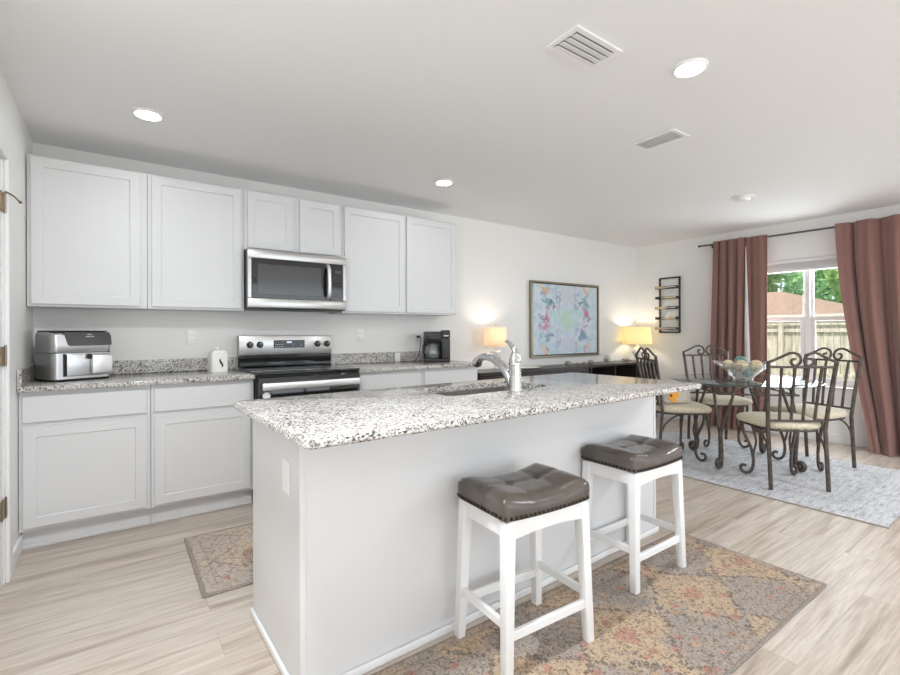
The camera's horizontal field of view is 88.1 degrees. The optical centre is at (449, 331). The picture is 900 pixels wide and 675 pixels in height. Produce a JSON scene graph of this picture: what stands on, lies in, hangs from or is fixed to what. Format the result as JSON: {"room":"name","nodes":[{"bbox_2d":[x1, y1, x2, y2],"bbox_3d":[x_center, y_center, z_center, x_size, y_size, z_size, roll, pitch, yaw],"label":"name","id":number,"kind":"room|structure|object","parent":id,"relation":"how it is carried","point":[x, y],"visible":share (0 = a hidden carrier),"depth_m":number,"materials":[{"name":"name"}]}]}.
{"room":"kitchen","nodes":[
{"label":"kitchen","id":0,"kind":"room"},
{"bbox_2d":[0,70,33,584],"bbox_3d":[-0.439,-0.012,-0.284,0.150,2.440,8.000,0,0,-35],"label":"wall","id":1,"kind":"structure","parent":0,"point":[13,129],"depth_m":2.51,"materials":[{"name":"white paint"}]},
{"bbox_2d":[0,133,12,582],"bbox_3d":[-1.888,0.157,1.895,0.018,2.110,1.012,0,0,-35],"label":"trim","id":2,"kind":"structure","parent":1,"relation":"attached to","point":[5,151],"depth_m":2.25,"materials":[{"name":"white paint"}]},
{"bbox_2d":[0,158,21,588],"bbox_3d":[-1.925,0.190,1.944,0.094,2.026,0.947,0,0,-35],"label":"door","id":3,"kind":"structure","parent":1,"relation":"in","point":[3,350],"depth_m":2.20,"materials":[{"name":"white paint"}]},
{"bbox_2d":[13,534,22,570],"bbox_3d":[-2.278,1.166,2.442,0.014,0.095,0.331,0,0,-35],"label":"baseboard","id":4,"kind":"structure","parent":1,"relation":"attached to","point":[18,547],"depth_m":2.46,"materials":[{"name":"white paint"}]},
{"bbox_2d":[33,143,635,369],"bbox_3d":[-0.013,-0.014,5.023,7.004,2.440,0.150,0,0,-35],"label":"wall","id":5,"kind":"structure","parent":0,"point":[496,263],"depth_m":4.97,"materials":[{"name":"white paint"}]},
{"bbox_2d":[26,154,146,309],"bbox_3d":[-2.357,-0.605,3.059,0.601,0.906,0.327,0,0,-35],"label":"upper cabinet","id":6,"kind":"object","parent":5,"relation":"attached to","point":[87,223],"visible":1,"depth_m":2.92,"materials":[{"name":"white paint"}]},
{"bbox_2d":[110,357,236,374],"bbox_3d":[-2.188,0.252,3.366,1.192,0.094,0.020,0,0,-35],"label":"backsplash","id":7,"kind":"structure","parent":5,"relation":"attached to","point":[189,364],"depth_m":3.41,"materials":[{"name":"stone"}]},
{"bbox_2d":[187,330,197,345],"bbox_3d":[-1.959,0.048,3.538,0.072,0.116,0.009,0,0,-35],"label":"wall outlet","id":8,"kind":"object","parent":5,"relation":"attached to","point":[192,335],"visible":1,"depth_m":3.54,"materials":[{"name":"white plastic"}]},
{"bbox_2d":[146,174,243,311],"bbox_3d":[-1.865,-0.607,3.410,0.603,0.906,0.327,0,0,-35],"label":"upper cabinet","id":9,"kind":"object","parent":5,"relation":"attached to","point":[195,230],"visible":0.92,"depth_m":3.27,"materials":[{"name":"white paint"}]},
{"bbox_2d":[244,189,340,256],"bbox_3d":[-1.307,-0.838,3.808,0.764,0.447,0.327,0,0,-35],"label":"upper cabinet","id":10,"kind":"object","parent":5,"relation":"attached to","point":[271,221],"visible":0.79,"depth_m":3.65,"materials":[{"name":"white paint"}]},
{"bbox_2d":[244,248,345,311],"bbox_3d":[-1.262,-0.391,3.747,0.762,0.442,0.472,0,0,-35],"label":"microwave","id":11,"kind":"object","parent":10,"relation":"attached to","point":[274,280],"visible":0.98,"depth_m":3.58,"materials":[{"name":"silver metal"}]},
{"bbox_2d":[357,329,363,340],"bbox_3d":[-0.836,0.034,4.338,0.072,0.116,0.009,0,0,-35],"label":"wall outlet","id":12,"kind":"object","parent":5,"relation":"attached to","point":[360,332],"visible":1,"depth_m":4.34,"materials":[{"name":"white plastic"}]},
{"bbox_2d":[329,205,404,314],"bbox_3d":[-0.746,-0.610,4.207,0.608,0.906,0.327,0,0,-35],"label":"upper cabinet","id":13,"kind":"object","parent":5,"relation":"attached to","point":[372,242],"visible":0.89,"depth_m":4.07,"materials":[{"name":"white paint"}]},
{"bbox_2d":[331,351,422,363],"bbox_3d":[-0.574,0.246,4.516,1.245,0.094,0.020,0,0,-35],"label":"backsplash","id":14,"kind":"structure","parent":5,"relation":"attached to","point":[347,358],"depth_m":4.39,"materials":[{"name":"stone"}]},
{"bbox_2d":[414,332,419,343],"bbox_3d":[-0.331,0.067,4.699,0.072,0.116,0.009,0,0,-35],"label":"wall outlet","id":15,"kind":"object","parent":5,"relation":"attached to","point":[416,340],"visible":0.94,"depth_m":4.69,"materials":[{"name":"white plastic"}]},
{"bbox_2d":[400,216,455,315],"bbox_3d":[-0.261,-0.612,4.552,0.578,0.906,0.327,0,0,-35],"label":"upper cabinet","id":16,"kind":"object","parent":5,"relation":"attached to","point":[430,245],"visible":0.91,"depth_m":4.41,"materials":[{"name":"white paint"}]},
{"bbox_2d":[529,280,598,357],"bbox_3d":[1.492,-0.151,5.974,1.290,0.940,0.044,0,0,-35],"label":"framed picture","id":17,"kind":"object","parent":5,"relation":"attached to","point":[563,317],"visible":1,"depth_m":5.91,"materials":[{"name":"multicoloured paper"}]},
{"bbox_2d":[0,0,899,247],"bbox_3d":[2.348,-1.316,1.705,7.004,0.150,8.300,0,0,-35],"label":"ceiling","id":18,"kind":"structure","parent":0,"point":[795,106],"depth_m":2.47,"materials":[{"name":"white paint"}]},
{"bbox_2d":[131,107,163,120],"bbox_3d":[-1.705,-1.222,2.628,0.156,0.012,0.156,0,0,-35],"label":"recessed light","id":19,"kind":"object","parent":18,"relation":"in","point":[143,113],"visible":1,"depth_m":2.62,"materials":[{"name":"white plastic"}]},
{"bbox_2d":[435,179,452,185],"bbox_3d":[-0.050,-1.227,3.839,0.156,0.012,0.156,0,0,-35],"label":"recessed light","id":20,"kind":"object","parent":18,"relation":"in","point":[441,182],"visible":1,"depth_m":3.83,"materials":[{"name":"white plastic"}]},
{"bbox_2d":[544,24,622,70],"bbox_3d":[0.582,-1.228,2.032,0.305,0.016,0.187,0,0,-35],"label":"ceiling vent","id":21,"kind":"object","parent":18,"relation":"in","point":[578,45],"visible":1,"depth_m":2.02,"materials":[{"name":"white plastic"}]},
{"bbox_2d":[630,128,688,150],"bbox_3d":[1.348,-1.232,3.005,0.185,0.012,0.302,0,0,-35],"label":"ceiling vent","id":22,"kind":"object","parent":18,"relation":"in","point":[672,135],"visible":1,"depth_m":2.99,"materials":[{"name":"white plastic"}]},
{"bbox_2d":[672,58,708,77],"bbox_3d":[1.124,-1.231,2.181,0.156,0.012,0.156,0,0,-35],"label":"recessed light","id":23,"kind":"object","parent":18,"relation":"in","point":[694,66],"visible":1,"depth_m":2.17,"materials":[{"name":"white plastic"}]},
{"bbox_2d":[731,194,754,201],"bbox_3d":[2.703,-1.225,4.296,0.188,0.034,0.188,0,0,-35],"label":"smoke detector","id":24,"kind":"object","parent":18,"relation":"attached to","point":[745,197],"visible":1,"depth_m":4.26,"materials":[{"name":"white plastic"}]},
{"bbox_2d":[0,416,899,674],"bbox_3d":[2.356,1.259,1.705,7.004,0.120,8.300,0,0,-35],"label":"floor","id":25,"kind":"structure","parent":0,"point":[130,601],"depth_m":2.13,"materials":[{"name":"brown wood"}]},
{"bbox_2d":[19,385,150,549],"bbox_3d":[-2.270,0.773,2.945,0.606,0.882,0.606,0,0,-35],"label":"base cabinet","id":26,"kind":"object","parent":25,"relation":"on","point":[85,454],"visible":0.84,"depth_m":2.69,"materials":[{"name":"white paint"}]},
{"bbox_2d":[17,357,254,392],"bbox_3d":[-2.016,0.266,3.106,1.212,0.125,0.643,0,0,-35],"label":"countertop","id":27,"kind":"structure","parent":26,"relation":"on","point":[125,373],"depth_m":3.08,"materials":[{"name":"grey stone"}]},
{"bbox_2d":[35,331,111,381],"bbox_3d":[-2.341,0.147,2.911,0.306,0.305,0.315,0,0,30],"label":"air fryer","id":28,"kind":"object","parent":27,"relation":"on","point":[61,356],"visible":1,"depth_m":2.82,"materials":[{"name":"silver plastic"}]},
{"bbox_2d":[208,348,227,372],"bbox_3d":[-1.716,0.208,3.441,0.112,0.178,0.113,0,0,-41],"label":"canister","id":29,"kind":"object","parent":27,"relation":"on","point":[217,360],"visible":1,"depth_m":3.40,"materials":[{"name":"white ceramic"}]},
{"bbox_2d":[150,379,252,523],"bbox_3d":[-1.776,0.771,3.296,0.602,0.882,0.606,0,0,-35],"label":"base cabinet","id":30,"kind":"object","parent":25,"relation":"on","point":[202,446],"visible":0.77,"depth_m":3.04,"materials":[{"name":"white paint"}]},
{"bbox_2d":[184,523,252,598],"bbox_3d":[-0.843,1.204,2.753,1.200,0.010,0.740,0,0,-35],"label":"kitchen mat","id":31,"kind":"object","parent":25,"relation":"on","point":[221,560],"visible":0.42,"depth_m":2.46,"materials":[{"name":"beige fabric"}]},
{"bbox_2d":[237,335,359,496],"bbox_3d":[-1.182,0.621,3.641,0.756,1.178,0.727,0,0,-35],"label":"electric range","id":32,"kind":"object","parent":25,"relation":"on","point":[281,352],"visible":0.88,"depth_m":3.67,"materials":[{"name":"silver metal"}]},
{"bbox_2d":[239,364,359,375],"bbox_3d":[-1.178,0.295,3.634,0.756,0.021,0.590,0,0,-35],"label":"cooktop","id":33,"kind":"object","parent":32,"relation":"in","point":[256,369],"depth_m":3.53,"materials":[{"name":"black glass"}]},
{"bbox_2d":[360,369,421,389],"bbox_3d":[-0.656,0.767,4.094,0.616,0.882,0.606,0,0,-35],"label":"base cabinet","id":34,"kind":"object","parent":25,"relation":"on","point":[403,378],"visible":0.07,"depth_m":3.84,"materials":[{"name":"white paint"}]},
{"bbox_2d":[422,366,476,384],"bbox_3d":[-0.154,0.766,4.452,0.614,0.882,0.606,0,0,-35],"label":"base cabinet","id":35,"kind":"object","parent":25,"relation":"on","point":[455,374],"visible":0.2,"depth_m":4.19,"materials":[{"name":"white paint"}]},
{"bbox_2d":[331,351,481,372],"bbox_3d":[-0.393,0.261,4.263,1.245,0.125,0.643,0,0,-35],"label":"countertop","id":36,"kind":"structure","parent":35,"relation":"on","point":[378,361],"depth_m":4.26,"materials":[{"name":"grey stone"}]},
{"bbox_2d":[394,353,399,361],"bbox_3d":[-0.514,0.249,4.526,0.056,0.088,0.033,0,0,-35],"label":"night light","id":37,"kind":"object","parent":36,"relation":"on","point":[396,355],"visible":1,"depth_m":4.51,"materials":[{"name":"white plastic"}]},
{"bbox_2d":[422,330,449,361],"bbox_3d":[-0.141,0.139,4.557,0.269,0.306,0.220,0,0,-5],"label":"coffee maker","id":38,"kind":"object","parent":36,"relation":"on","point":[436,345],"visible":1,"depth_m":4.47,"materials":[{"name":"black plastic"}]},
{"bbox_2d":[250,396,658,674],"bbox_3d":[0.201,0.764,2.395,2.182,0.884,0.611,0,0,-37],"label":"kitchen island","id":39,"kind":"object","parent":25,"relation":"on","point":[355,545],"visible":0.62,"depth_m":1.77,"materials":[{"name":"white paint"}]},
{"bbox_2d":[282,458,289,494],"bbox_3d":[-0.572,0.506,1.624,0.005,0.115,0.070,0,0,-37],"label":"outlet plate","id":40,"kind":"object","parent":39,"relation":"attached to","point":[285,461],"depth_m":1.62,"materials":[{"name":"white plastic"}]},
{"bbox_2d":[234,372,700,449],"bbox_3d":[0.245,0.306,2.286,2.247,0.030,0.900,0,0,-37],"label":"island countertop","id":41,"kind":"structure","parent":39,"relation":"on","point":[326,420],"depth_m":1.85,"materials":[{"name":"stone"}]},
{"bbox_2d":[433,386,525,395],"bbox_3d":[0.175,0.414,2.427,0.704,0.182,0.354,0,0,-37],"label":"sink","id":42,"kind":"object","parent":41,"relation":"in","point":[501,388],"visible":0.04,"depth_m":2.61,"materials":[{"name":"silver metal"}]},
{"bbox_2d":[472,339,522,393],"bbox_3d":[0.230,0.165,2.325,0.074,0.253,0.343,0,0,-37],"label":"kitchen faucet","id":43,"kind":"object","parent":41,"relation":"on","point":[512,374],"visible":1,"depth_m":2.21,"materials":[{"name":"silver metal"}]},
{"bbox_2d":[477,364,589,379],"bbox_3d":[0.896,0.809,5.316,1.720,0.788,0.385,0,0,-35],"label":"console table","id":44,"kind":"object","parent":25,"relation":"on","point":[495,373],"visible":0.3,"depth_m":5.20,"materials":[{"name":"brown wood"}]},
{"bbox_2d":[484,325,507,368],"bbox_3d":[0.496,0.172,5.048,0.256,0.489,0.256,0,0,-35],"label":"table lamp","id":45,"kind":"object","parent":44,"relation":"on","point":[495,336],"visible":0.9,"depth_m":4.95,"materials":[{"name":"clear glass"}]},
{"bbox_2d":[521,365,539,368],"bbox_3d":[0.867,0.389,5.251,0.360,0.052,0.240,0,0,-35],"label":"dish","id":46,"kind":"object","parent":44,"relation":"on","point":[522,367],"visible":0.59,"depth_m":5.31,"materials":[{"name":"white ceramic"}]},
{"bbox_2d":[371,532,826,674],"bbox_3d":[0.584,1.199,1.793,2.420,0.009,0.730,0,0,-35],"label":"runner rug","id":47,"kind":"object","parent":25,"relation":"on","point":[708,616],"visible":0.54,"depth_m":1.91,"materials":[{"name":"carpet"}]},
{"bbox_2d":[454,463,593,674],"bbox_3d":[0.286,0.880,1.817,0.441,0.630,0.323,0,0,-32],"label":"bar stool","id":48,"kind":"object","parent":47,"relation":"on","point":[532,498],"visible":1,"depth_m":1.75,"materials":[{"name":"white wood"}]},
{"bbox_2d":[581,434,685,594],"bbox_3d":[0.927,0.878,2.364,0.441,0.630,0.323,0,0,-35],"label":"bar stool","id":49,"kind":"object","parent":47,"relation":"on","point":[635,461],"visible":0.98,"depth_m":2.27,"materials":[{"name":"white wood"}]},
{"bbox_2d":[572,360,656,416],"bbox_3d":[2.195,0.805,6.242,1.450,0.788,0.385,0,0,-35],"label":"bookcase","id":50,"kind":"object","parent":25,"relation":"on","point":[614,368],"visible":0.21,"depth_m":6.23,"materials":[{"name":"brown wood"}]},
{"bbox_2d":[623,325,651,360],"bbox_3d":[2.638,0.159,6.556,0.390,0.501,0.390,0,0,-35],"label":"table lamp","id":51,"kind":"object","parent":50,"relation":"on","point":[637,335],"visible":0.88,"depth_m":6.41,"materials":[{"name":"beige fabric"}]},
{"bbox_2d":[656,430,899,528],"bbox_3d":[2.668,1.194,4.236,1.650,0.007,2.300,0,0,-35],"label":"area rug","id":52,"kind":"object","parent":25,"relation":"on","point":[870,494],"visible":0.66,"depth_m":3.72,"materials":[{"name":"grey carpet"}]},
{"bbox_2d":[635,347,711,461],"bbox_3d":[2.134,0.670,4.449,0.567,1.042,0.510,0,0,1],"label":"dining chair","id":53,"kind":"object","parent":52,"relation":"on","point":[692,408],"visible":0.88,"depth_m":4.27,"materials":[{"name":"brown metal"}]},
{"bbox_2d":[664,390,690,403],"bbox_3d":[2.110,0.593,4.315,0.240,0.148,0.095,0,0,3],"label":"throw pillow","id":54,"kind":"object","parent":53,"relation":"on","point":[684,397],"visible":0.66,"depth_m":4.28,"materials":[{"name":"beige fabric"}]},
{"bbox_2d":[656,400,711,412],"bbox_3d":[2.174,0.706,4.448,0.486,0.076,0.510,0,0,1],"label":"seat cushion","id":55,"kind":"object","parent":53,"relation":"on","point":[692,407],"depth_m":4.24,"materials":[{"name":"beige fabric"}]},
{"bbox_2d":[682,345,752,447],"bbox_3d":[2.828,0.668,4.927,0.510,1.042,0.567,0,0,4],"label":"dining chair","id":56,"kind":"object","parent":52,"relation":"on","point":[722,400],"visible":0.77,"depth_m":4.87,"materials":[{"name":"brown metal"}]},
{"bbox_2d":[691,393,752,404],"bbox_3d":[2.825,0.704,4.887,0.510,0.076,0.486,0,0,4],"label":"seat cushion","id":57,"kind":"object","parent":56,"relation":"on","point":[708,398],"depth_m":4.70,"materials":[{"name":"beige fabric"}]},
{"bbox_2d":[670,374,825,471],"bbox_3d":[2.694,0.814,4.292,1.205,0.746,1.205,0,0,-35],"label":"dining table","id":58,"kind":"object","parent":52,"relation":"on","point":[707,380],"visible":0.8,"depth_m":4.07,"materials":[{"name":"clear glass"}]},
{"bbox_2d":[714,360,773,380],"bbox_3d":[2.685,0.359,4.268,0.453,0.163,0.453,0,0,18],"label":"glass bowl","id":59,"kind":"object","parent":58,"relation":"on","point":[747,379],"visible":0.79,"depth_m":4.24,"materials":[{"name":"clear glass"}]},
{"bbox_2d":[722,360,733,370],"bbox_3d":[2.580,0.313,4.318,0.104,0.104,0.104,0,0,-35],"label":"decorative ball","id":60,"kind":"object","parent":59,"relation":"in","point":[728,367],"visible":0.94,"depth_m":4.29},
{"bbox_2d":[733,356,746,362],"bbox_3d":[2.693,0.282,4.318,0.112,0.112,0.112,0,0,-35],"label":"decorative ball","id":61,"kind":"object","parent":59,"relation":"in","point":[737,358],"visible":0.52,"depth_m":4.29,"materials":[{"name":"teal tile"}]},
{"bbox_2d":[734,360,747,371],"bbox_3d":[2.630,0.311,4.208,0.108,0.108,0.108,0,0,-35],"label":"decorative ball","id":62,"kind":"object","parent":59,"relation":"in","point":[742,366],"visible":0.99,"depth_m":4.17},
{"bbox_2d":[742,368,752,377],"bbox_3d":[2.713,0.376,4.248,0.088,0.088,0.088,0,0,-35],"label":"decorative ball","id":63,"kind":"object","parent":59,"relation":"in","point":[748,373],"visible":0.79,"depth_m":4.22,"materials":[{"name":"teal tile"}]},
{"bbox_2d":[749,360,762,371],"bbox_3d":[2.783,0.312,4.238,0.108,0.108,0.108,0,0,-35],"label":"decorative ball","id":64,"kind":"object","parent":59,"relation":"in","point":[753,365],"visible":0.98,"depth_m":4.21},
{"bbox_2d":[736,352,838,491],"bbox_3d":[2.638,0.669,3.701,0.510,1.042,0.567,0,0,7],"label":"dining chair","id":65,"kind":"object","parent":52,"relation":"on","point":[781,421],"visible":1,"depth_m":3.50,"materials":[{"name":"brown metal"}]},
{"bbox_2d":[736,412,820,428],"bbox_3d":[2.643,0.704,3.741,0.510,0.076,0.486,0,0,7],"label":"seat cushion","id":66,"kind":"object","parent":65,"relation":"on","point":[755,419],"depth_m":3.57,"materials":[{"name":"beige fabric"}]},
{"bbox_2d":[770,347,863,470],"bbox_3d":[3.249,0.667,4.179,0.567,1.042,0.510,0,0,-17],"label":"dining chair","id":67,"kind":"object","parent":52,"relation":"on","point":[836,413],"visible":0.73,"depth_m":4.09,"materials":[{"name":"brown metal"}]},
{"bbox_2d":[770,404,847,418],"bbox_3d":[3.210,0.703,4.167,0.486,0.076,0.510,0,0,-17],"label":"seat cushion","id":68,"kind":"object","parent":67,"relation":"on","point":[835,413],"depth_m":4.02,"materials":[{"name":"beige fabric"}]},
{"bbox_2d":[636,205,899,438],"bbox_3d":[5.143,-0.030,3.693,0.150,2.440,8.000,0,0,-35],"label":"wall","id":69,"kind":"structure","parent":0,"point":[683,258],"depth_m":6.18,"materials":[{"name":"white paint"}]},
{"bbox_2d":[655,276,680,332],"bbox_3d":[3.013,-0.367,6.437,0.133,0.775,0.304,0,0,-35],"label":"wine rack","id":70,"kind":"object","parent":69,"relation":"attached to","point":[660,287],"visible":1,"depth_m":6.40,"materials":[{"name":"black metal"}]},
{"bbox_2d":[655,285,679,289],"bbox_3d":[3.001,-0.609,6.430,0.097,0.034,0.304,0,0,-35],"label":"shelf","id":71,"kind":"object","parent":70,"relation":"attached to","point":[660,287],"depth_m":6.41,"materials":[{"name":"black paint"}]},
{"bbox_2d":[655,296,679,299],"bbox_3d":[3.002,-0.467,6.430,0.097,0.034,0.304,0,0,-35],"label":"shelf","id":72,"kind":"object","parent":70,"relation":"attached to","point":[666,297],"depth_m":6.38,"materials":[{"name":"black paint"}]},
{"bbox_2d":[655,306,679,309],"bbox_3d":[3.002,-0.325,6.430,0.097,0.034,0.304,0,0,-35],"label":"shelf","id":73,"kind":"object","parent":70,"relation":"attached to","point":[677,307],"depth_m":6.40,"materials":[{"name":"black paint"}]},
{"bbox_2d":[655,317,679,319],"bbox_3d":[3.003,-0.183,6.430,0.097,0.034,0.304,0,0,-35],"label":"shelf","id":74,"kind":"object","parent":70,"relation":"attached to","point":[656,318],"depth_m":6.42,"materials":[{"name":"black paint"}]},
{"bbox_2d":[655,327,679,329],"bbox_3d":[3.003,-0.041,6.430,0.097,0.034,0.304,0,0,-35],"label":"shelf","id":75,"kind":"object","parent":70,"relation":"attached to","point":[656,328],"depth_m":6.40,"materials":[{"name":"black paint"}]},
{"bbox_2d":[657,411,869,447],"bbox_3d":[5.080,1.143,3.646,0.014,0.095,8.000,0,0,-35],"label":"baseboard","id":76,"kind":"structure","parent":69,"relation":"attached to","point":[834,438],"depth_m":5.01,"materials":[{"name":"white paint"}]},
{"bbox_2d":[698,226,834,247],"bbox_3d":[3.999,-1.107,5.079,0.098,0.060,2.504,0,0,-35],"label":"curtain rod","id":77,"kind":"object","parent":69,"relation":"attached to","point":[832,226],"visible":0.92,"depth_m":5.21,"materials":[{"name":"grey metal"}]},
{"bbox_2d":[706,234,766,432],"bbox_3d":[3.465,0.027,5.649,0.115,2.313,0.659,0,0,-35],"label":"curtain","id":78,"kind":"object","parent":77,"relation":"hanging from","point":[739,270],"visible":0.65,"depth_m":5.60,"materials":[{"name":"brown fabric"}]},
{"bbox_2d":[835,214,899,456],"bbox_3d":[4.305,0.032,4.427,0.230,2.309,1.019,0,0,-35],"label":"curtain","id":79,"kind":"object","parent":77,"relation":"hanging from","point":[867,250],"visible":0.98,"depth_m":4.59,"materials":[{"name":"brown fabric"}]},
{"bbox_2d":[767,255,837,273],"bbox_3d":[3.994,-0.755,5.228,0.056,0.138,1.540,0,0,-35],"label":"window blind","id":80,"kind":"object","parent":69,"relation":"attached to","point":[829,261],"visible":0.26,"depth_m":5.23,"materials":[{"name":"white paint"}]},
{"bbox_2d":[767,270,854,389],"bbox_3d":[4.017,-0.106,5.243,0.155,1.440,1.570,0,0,-35],"label":"window","id":81,"kind":"structure","parent":69,"relation":"in","point":[808,320],"depth_m":5.24,"materials":[{"name":"white paint"}]},
{"label":"outside","id":82,"kind":"structure","parent":0,"visible":0},
{"bbox_3d":[21.647,1.437,26.501,53.096,0.200,70.000,0,0,-35],"label":"ground","id":83,"kind":"structure","parent":82,"visible":0},
{"bbox_2d":[767,271,816,295],"bbox_3d":[21.447,-2.880,32.202,5.401,8.463,5.757,0,0,-35],"label":"leafy tree","id":84,"kind":"object","parent":83,"relation":"on","point":[776,277],"visible":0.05,"depth_m":30.88,"materials":[{"name":"green plant"}]},
{"bbox_2d":[767,291,849,363],"bbox_3d":[14.776,-0.351,27.258,8.700,3.420,16.100,0,0,-35],"label":"house","id":85,"kind":"structure","parent":83,"relation":"on","point":[779,304],"depth_m":20.73,"materials":[{"name":"beige"}]},
{"bbox_2d":[781,269,839,301],"bbox_3d":[29.221,-3.742,35.635,7.092,10.133,6.893,0,0,-35],"label":"leafy tree","id":86,"kind":"object","parent":83,"relation":"on","point":[823,292],"visible":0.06,"depth_m":34.47,"materials":[{"name":"green plant"}]},
{"bbox_2d":[767,322,854,379],"bbox_3d":[8.900,0.573,10.857,0.210,1.610,13.310,0,0,-35],"label":"picket fence","id":87,"kind":"object","parent":83,"relation":"on","point":[779,337],"visible":0.15,"depth_m":11.42,"materials":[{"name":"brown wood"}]},
{"bbox_2d":[823,268,841,302],"bbox_3d":[25.170,-2.570,27.061,5.664,7.819,5.763,0,0,-35],"label":"leafy tree","id":88,"kind":"object","parent":83,"relation":"on","point":[832,275],"visible":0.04,"depth_m":28.32,"materials":[{"name":"green plant"}]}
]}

